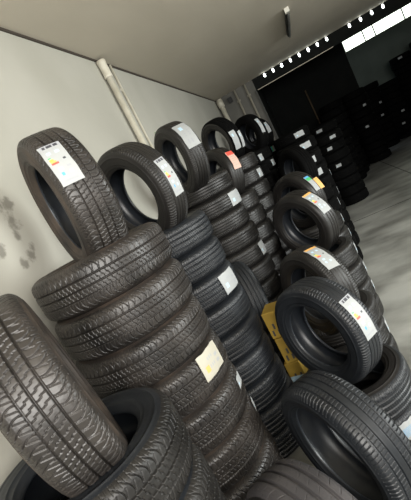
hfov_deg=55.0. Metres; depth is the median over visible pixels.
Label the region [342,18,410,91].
wall
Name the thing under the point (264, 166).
tire
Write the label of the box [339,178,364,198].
tire
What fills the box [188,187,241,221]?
tire
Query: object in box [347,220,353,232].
tire
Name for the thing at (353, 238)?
tire
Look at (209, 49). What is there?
ceiling
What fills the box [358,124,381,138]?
tire
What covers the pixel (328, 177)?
tire
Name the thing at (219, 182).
tire
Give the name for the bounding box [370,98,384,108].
tire
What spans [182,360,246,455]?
tire
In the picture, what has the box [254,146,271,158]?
tire
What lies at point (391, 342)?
tire
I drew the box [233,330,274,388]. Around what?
tire
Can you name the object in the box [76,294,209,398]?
tire
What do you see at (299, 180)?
tire
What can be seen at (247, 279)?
tire
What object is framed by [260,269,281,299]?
tire
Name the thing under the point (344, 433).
tire
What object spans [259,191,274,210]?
tire
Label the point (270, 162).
tire
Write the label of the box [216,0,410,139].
wall
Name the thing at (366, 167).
tire
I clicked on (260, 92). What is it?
wall
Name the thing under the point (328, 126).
tire
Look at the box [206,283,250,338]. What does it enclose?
tire
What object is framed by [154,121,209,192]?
tire
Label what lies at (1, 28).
trim
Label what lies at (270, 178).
tire
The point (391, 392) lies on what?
tire
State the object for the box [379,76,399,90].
tire
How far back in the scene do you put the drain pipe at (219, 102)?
8.84 m
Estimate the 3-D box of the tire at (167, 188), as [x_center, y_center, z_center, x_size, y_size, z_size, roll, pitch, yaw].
[-0.387,-0.323,2.346,0.622,0.622,0.224,-17,14,47]
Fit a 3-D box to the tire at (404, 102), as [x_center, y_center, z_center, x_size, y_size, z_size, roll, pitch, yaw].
[5.952,-4.476,12.290,0.619,0.180,0.619,-23,10,26]
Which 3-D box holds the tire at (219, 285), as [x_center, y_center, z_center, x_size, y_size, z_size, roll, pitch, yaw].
[-0.090,0.268,2.554,0.620,0.179,0.620,-32,10,-23]
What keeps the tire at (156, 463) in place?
on the tire at (201, 484)
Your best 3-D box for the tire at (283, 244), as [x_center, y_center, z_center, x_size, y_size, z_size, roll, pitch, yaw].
[0.844,-0.076,5.111,0.620,0.179,0.620,-21,12,36]
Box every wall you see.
[0,31,229,485]
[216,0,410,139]
[257,89,282,137]
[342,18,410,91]
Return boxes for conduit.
[109,64,153,147]
[233,90,255,136]
[243,84,260,117]
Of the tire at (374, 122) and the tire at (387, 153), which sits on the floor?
the tire at (387, 153)
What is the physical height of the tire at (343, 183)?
0.180 m
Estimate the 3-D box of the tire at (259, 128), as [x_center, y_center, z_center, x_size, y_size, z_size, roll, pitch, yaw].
[0.697,-1.769,6.088,0.190,0.620,0.622,-32,10,-26]
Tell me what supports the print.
attached to the carton at (288, 356)
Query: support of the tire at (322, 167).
on the tire at (328, 177)
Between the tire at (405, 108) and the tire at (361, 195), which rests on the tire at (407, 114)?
the tire at (405, 108)
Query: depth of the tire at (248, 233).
3.47 m
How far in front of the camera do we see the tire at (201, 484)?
1.19 m
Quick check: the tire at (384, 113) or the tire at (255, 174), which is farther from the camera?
the tire at (384, 113)
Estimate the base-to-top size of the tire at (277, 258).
0.180 m
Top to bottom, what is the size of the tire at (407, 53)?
0.180 m
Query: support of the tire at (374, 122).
on the tire at (378, 127)
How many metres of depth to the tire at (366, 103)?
10.41 m
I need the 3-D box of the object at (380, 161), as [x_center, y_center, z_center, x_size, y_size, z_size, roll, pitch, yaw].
[4.161,-1.559,7.660,7.745,0.001,10.464,-31,10,-19]
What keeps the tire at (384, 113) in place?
on the tire at (389, 117)
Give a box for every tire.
[0,293,128,497]
[0,387,192,499]
[17,127,128,261]
[32,222,171,321]
[55,258,191,360]
[66,442,222,499]
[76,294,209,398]
[97,142,187,230]
[149,327,228,418]
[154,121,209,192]
[163,210,212,258]
[177,235,225,285]
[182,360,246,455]
[185,170,232,209]
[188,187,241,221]
[191,259,237,312]
[201,117,244,166]
[204,394,263,493]
[206,147,244,194]
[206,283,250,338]
[210,204,249,239]
[217,152,257,171]
[219,220,258,257]
[220,306,262,363]
[224,422,280,499]
[225,237,266,267]
[231,261,268,331]
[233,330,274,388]
[235,114,267,153]
[240,188,259,210]
[244,165,263,188]
[245,118,273,145]
[245,178,270,197]
[246,351,286,412]
[246,459,356,499]
[248,203,266,225]
[250,252,274,282]
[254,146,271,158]
[255,151,264,164]
[256,217,274,240]
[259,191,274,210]
[259,373,292,436]
[260,163,269,177]
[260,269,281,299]
[263,232,280,255]
[264,156,275,169]
[264,174,275,187]
[266,205,274,222]
[266,331,278,351]
[268,286,282,302]
[271,247,286,270]
[272,190,339,250]
[273,125,309,150]
[273,171,327,228]
[273,425,298,458]
[275,277,382,383]
[276,135,316,158]
[276,350,285,369]
[277,149,322,177]
[278,146,318,191]
[279,237,287,249]
[280,245,360,334]
[281,370,410,499]
[285,247,291,253]
[289,173,333,191]
[292,224,351,250]
[298,182,333,212]
[298,210,343,237]
[303,195,339,213]
[305,236,357,276]
[306,343,410,419]
[310,119,337,137]
[311,289,380,348]
[316,128,342,147]
[316,161,327,178]
[320,137,345,156]
[324,145,349,164]
[327,154,352,172]
[331,162,357,181]
[332,184,338,197]
[335,171,360,189]
[338,196,343,209]
[338,208,345,221]
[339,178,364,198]
[342,187,368,206]
[342,208,348,220]
[344,93,367,108]
[347,99,370,114]
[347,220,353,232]
[348,256,366,286]
[351,233,356,246]
[352,112,375,127]
[352,230,359,244]
[352,373,410,439]
[354,118,377,133]
[357,245,362,259]
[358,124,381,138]
[358,275,374,295]
[360,170,366,178]
[363,164,369,172]
[364,80,378,92]
[365,143,388,157]
[367,149,391,163]
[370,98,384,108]
[374,292,383,315]
[376,109,388,119]
[377,314,389,343]
[378,114,392,124]
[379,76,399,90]
[386,137,400,147]
[387,99,407,112]
[387,332,398,350]
[389,50,410,65]
[389,105,409,117]
[391,56,410,70]
[392,109,410,122]
[394,116,410,128]
[397,123,410,133]
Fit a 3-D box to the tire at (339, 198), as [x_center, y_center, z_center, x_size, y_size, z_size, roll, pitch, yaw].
[1.613,-0.547,5.515,0.619,0.178,0.619,-28,9,0]
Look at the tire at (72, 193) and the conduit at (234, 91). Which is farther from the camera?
the conduit at (234, 91)
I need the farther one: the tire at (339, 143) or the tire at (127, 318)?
the tire at (339, 143)
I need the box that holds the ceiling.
[0,0,386,100]
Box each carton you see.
[261,301,281,338]
[275,337,297,363]
[284,360,307,382]
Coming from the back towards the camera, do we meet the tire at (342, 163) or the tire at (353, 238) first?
the tire at (342, 163)
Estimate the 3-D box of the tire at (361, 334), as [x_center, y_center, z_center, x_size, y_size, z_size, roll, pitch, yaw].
[0.670,0.452,2.222,0.213,0.621,0.624,-33,11,-29]
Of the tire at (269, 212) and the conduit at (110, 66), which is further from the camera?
the tire at (269, 212)
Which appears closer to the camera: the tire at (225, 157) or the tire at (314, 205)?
the tire at (314, 205)
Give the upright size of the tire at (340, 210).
0.176 m
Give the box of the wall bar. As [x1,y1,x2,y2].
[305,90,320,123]
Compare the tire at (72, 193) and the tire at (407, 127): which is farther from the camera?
the tire at (407, 127)
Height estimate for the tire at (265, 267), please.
0.176 m
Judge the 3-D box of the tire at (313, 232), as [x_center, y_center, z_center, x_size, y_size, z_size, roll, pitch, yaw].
[1.148,-0.223,4.190,0.620,0.170,0.620,-29,9,-10]
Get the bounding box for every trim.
[0,27,215,101]
[255,91,277,138]
[258,47,332,89]
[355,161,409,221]
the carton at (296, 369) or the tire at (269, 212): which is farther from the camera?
the tire at (269, 212)
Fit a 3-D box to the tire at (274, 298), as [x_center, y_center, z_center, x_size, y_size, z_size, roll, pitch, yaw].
[0.518,0.536,3.864,0.620,0.176,0.620,-23,10,25]
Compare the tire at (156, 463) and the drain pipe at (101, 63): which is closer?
the tire at (156, 463)
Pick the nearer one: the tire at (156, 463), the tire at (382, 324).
the tire at (156, 463)
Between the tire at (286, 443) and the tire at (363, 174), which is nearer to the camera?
the tire at (286, 443)
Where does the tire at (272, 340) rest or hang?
on the tire at (278, 352)
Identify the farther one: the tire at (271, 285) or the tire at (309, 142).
the tire at (309, 142)
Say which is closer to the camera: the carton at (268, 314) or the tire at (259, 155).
the carton at (268, 314)
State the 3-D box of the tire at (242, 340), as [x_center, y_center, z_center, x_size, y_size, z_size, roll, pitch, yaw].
[0.076,0.581,2.609,0.620,0.179,0.620,-17,14,48]
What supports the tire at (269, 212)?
on the tire
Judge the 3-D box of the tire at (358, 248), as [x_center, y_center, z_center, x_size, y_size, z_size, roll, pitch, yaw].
[1.663,0.136,4.984,0.619,0.176,0.619,-25,10,14]
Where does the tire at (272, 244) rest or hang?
on the tire at (277, 258)
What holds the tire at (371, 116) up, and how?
on the tire at (374, 122)
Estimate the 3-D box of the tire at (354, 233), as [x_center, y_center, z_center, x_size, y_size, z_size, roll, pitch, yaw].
[1.863,-0.085,5.606,0.619,0.178,0.619,-31,10,-22]
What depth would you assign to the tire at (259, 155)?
5.33 m
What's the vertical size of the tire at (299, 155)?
0.621 m
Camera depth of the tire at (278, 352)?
3.02 m
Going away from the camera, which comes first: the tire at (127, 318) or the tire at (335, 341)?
the tire at (127, 318)
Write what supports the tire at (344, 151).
on the tire at (342, 163)
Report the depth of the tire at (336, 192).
5.29 m
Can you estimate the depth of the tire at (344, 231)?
4.00 m
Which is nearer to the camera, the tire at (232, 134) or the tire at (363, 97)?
the tire at (232, 134)
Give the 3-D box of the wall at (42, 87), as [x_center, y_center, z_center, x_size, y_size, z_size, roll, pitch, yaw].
[-0.491,-0.164,3.386,0.150,3.180,12.600,-24,10,19]
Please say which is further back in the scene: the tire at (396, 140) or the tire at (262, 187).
the tire at (396, 140)
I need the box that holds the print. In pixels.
[286,348,294,360]
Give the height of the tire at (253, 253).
0.176 m
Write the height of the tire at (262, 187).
0.179 m
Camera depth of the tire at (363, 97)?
10.36 m
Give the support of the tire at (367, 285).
on the tire at (376, 296)
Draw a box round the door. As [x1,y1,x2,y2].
[261,43,362,147]
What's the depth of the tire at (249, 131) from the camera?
7.14 m
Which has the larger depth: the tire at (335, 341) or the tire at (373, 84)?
the tire at (373, 84)
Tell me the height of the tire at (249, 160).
0.179 m
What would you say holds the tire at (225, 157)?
on the tire at (250, 198)
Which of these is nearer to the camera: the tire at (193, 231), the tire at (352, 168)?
the tire at (193, 231)
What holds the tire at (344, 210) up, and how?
on the tire at (349, 221)
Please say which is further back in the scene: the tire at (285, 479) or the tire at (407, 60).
the tire at (407, 60)
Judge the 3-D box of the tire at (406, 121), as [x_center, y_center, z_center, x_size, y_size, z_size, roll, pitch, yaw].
[6.192,-4.001,12.380,0.619,0.180,0.619,-27,9,1]
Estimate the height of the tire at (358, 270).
0.185 m
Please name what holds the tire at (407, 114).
on the tire at (406, 121)
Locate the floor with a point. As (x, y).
(384, 235)
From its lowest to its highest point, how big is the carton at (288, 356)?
0.194 m
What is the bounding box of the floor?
[285,136,410,467]
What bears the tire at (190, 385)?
on the tire at (212, 422)
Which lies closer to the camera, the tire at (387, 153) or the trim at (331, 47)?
the trim at (331, 47)
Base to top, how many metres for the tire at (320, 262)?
0.623 m
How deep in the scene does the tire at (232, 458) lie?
1.67 m
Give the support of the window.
in the wall at (369, 62)
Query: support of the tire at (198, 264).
on the tire at (219, 285)
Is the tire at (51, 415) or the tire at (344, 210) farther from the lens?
the tire at (344, 210)
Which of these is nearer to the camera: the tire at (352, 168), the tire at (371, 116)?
the tire at (352, 168)
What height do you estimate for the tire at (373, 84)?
0.180 m
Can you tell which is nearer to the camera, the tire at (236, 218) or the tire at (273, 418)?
the tire at (273, 418)
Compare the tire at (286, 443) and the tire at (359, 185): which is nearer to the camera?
the tire at (286, 443)
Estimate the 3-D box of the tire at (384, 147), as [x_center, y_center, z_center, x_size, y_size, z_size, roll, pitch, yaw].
[4.699,-2.739,10.870,0.619,0.180,0.619,-18,13,45]
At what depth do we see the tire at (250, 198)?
4.09 m
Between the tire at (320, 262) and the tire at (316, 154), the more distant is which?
the tire at (316, 154)
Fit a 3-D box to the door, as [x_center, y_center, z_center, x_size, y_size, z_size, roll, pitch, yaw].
[3.166,-4.182,11.311,2.380,4.320,0.080,-24,10,19]
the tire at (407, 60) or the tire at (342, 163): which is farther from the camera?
the tire at (407, 60)
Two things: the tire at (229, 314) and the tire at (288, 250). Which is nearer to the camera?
the tire at (229, 314)
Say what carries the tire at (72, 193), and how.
on the tire at (74, 289)
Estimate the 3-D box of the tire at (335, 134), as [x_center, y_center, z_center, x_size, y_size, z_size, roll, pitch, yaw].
[2.343,-2.156,7.669,0.619,0.180,0.619,-33,11,-31]
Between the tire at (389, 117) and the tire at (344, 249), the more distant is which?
the tire at (389, 117)
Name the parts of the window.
pane, pane, pane, pane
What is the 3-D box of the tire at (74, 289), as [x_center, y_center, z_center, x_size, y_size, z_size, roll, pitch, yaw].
[-0.452,0.085,1.771,0.620,0.190,0.620,-29,9,-9]
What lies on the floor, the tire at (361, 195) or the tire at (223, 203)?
the tire at (361, 195)
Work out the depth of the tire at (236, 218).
3.44 m
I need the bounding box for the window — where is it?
[341,3,410,53]
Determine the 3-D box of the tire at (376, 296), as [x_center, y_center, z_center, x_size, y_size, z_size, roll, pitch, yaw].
[1.297,0.572,3.624,0.620,0.185,0.620,-29,9,-7]
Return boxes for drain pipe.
[96,58,147,144]
[216,98,230,120]
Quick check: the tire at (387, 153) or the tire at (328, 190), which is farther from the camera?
the tire at (387, 153)
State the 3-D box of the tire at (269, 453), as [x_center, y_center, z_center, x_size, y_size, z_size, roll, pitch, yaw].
[0.066,1.085,1.948,0.620,0.190,0.620,-19,13,43]
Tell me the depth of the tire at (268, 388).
2.41 m
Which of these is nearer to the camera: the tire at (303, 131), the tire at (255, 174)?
the tire at (255, 174)
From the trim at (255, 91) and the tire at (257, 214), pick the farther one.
the trim at (255, 91)
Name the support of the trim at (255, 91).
attached to the wall at (343, 33)
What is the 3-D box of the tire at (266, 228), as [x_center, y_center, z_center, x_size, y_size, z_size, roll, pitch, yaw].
[0.462,-0.160,4.390,0.620,0.180,0.620,-26,9,8]
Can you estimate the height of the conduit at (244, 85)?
3.170 m
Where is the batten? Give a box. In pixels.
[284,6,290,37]
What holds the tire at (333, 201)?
on the tire
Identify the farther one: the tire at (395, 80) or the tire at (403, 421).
the tire at (395, 80)
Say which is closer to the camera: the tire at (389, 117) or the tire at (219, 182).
the tire at (219, 182)

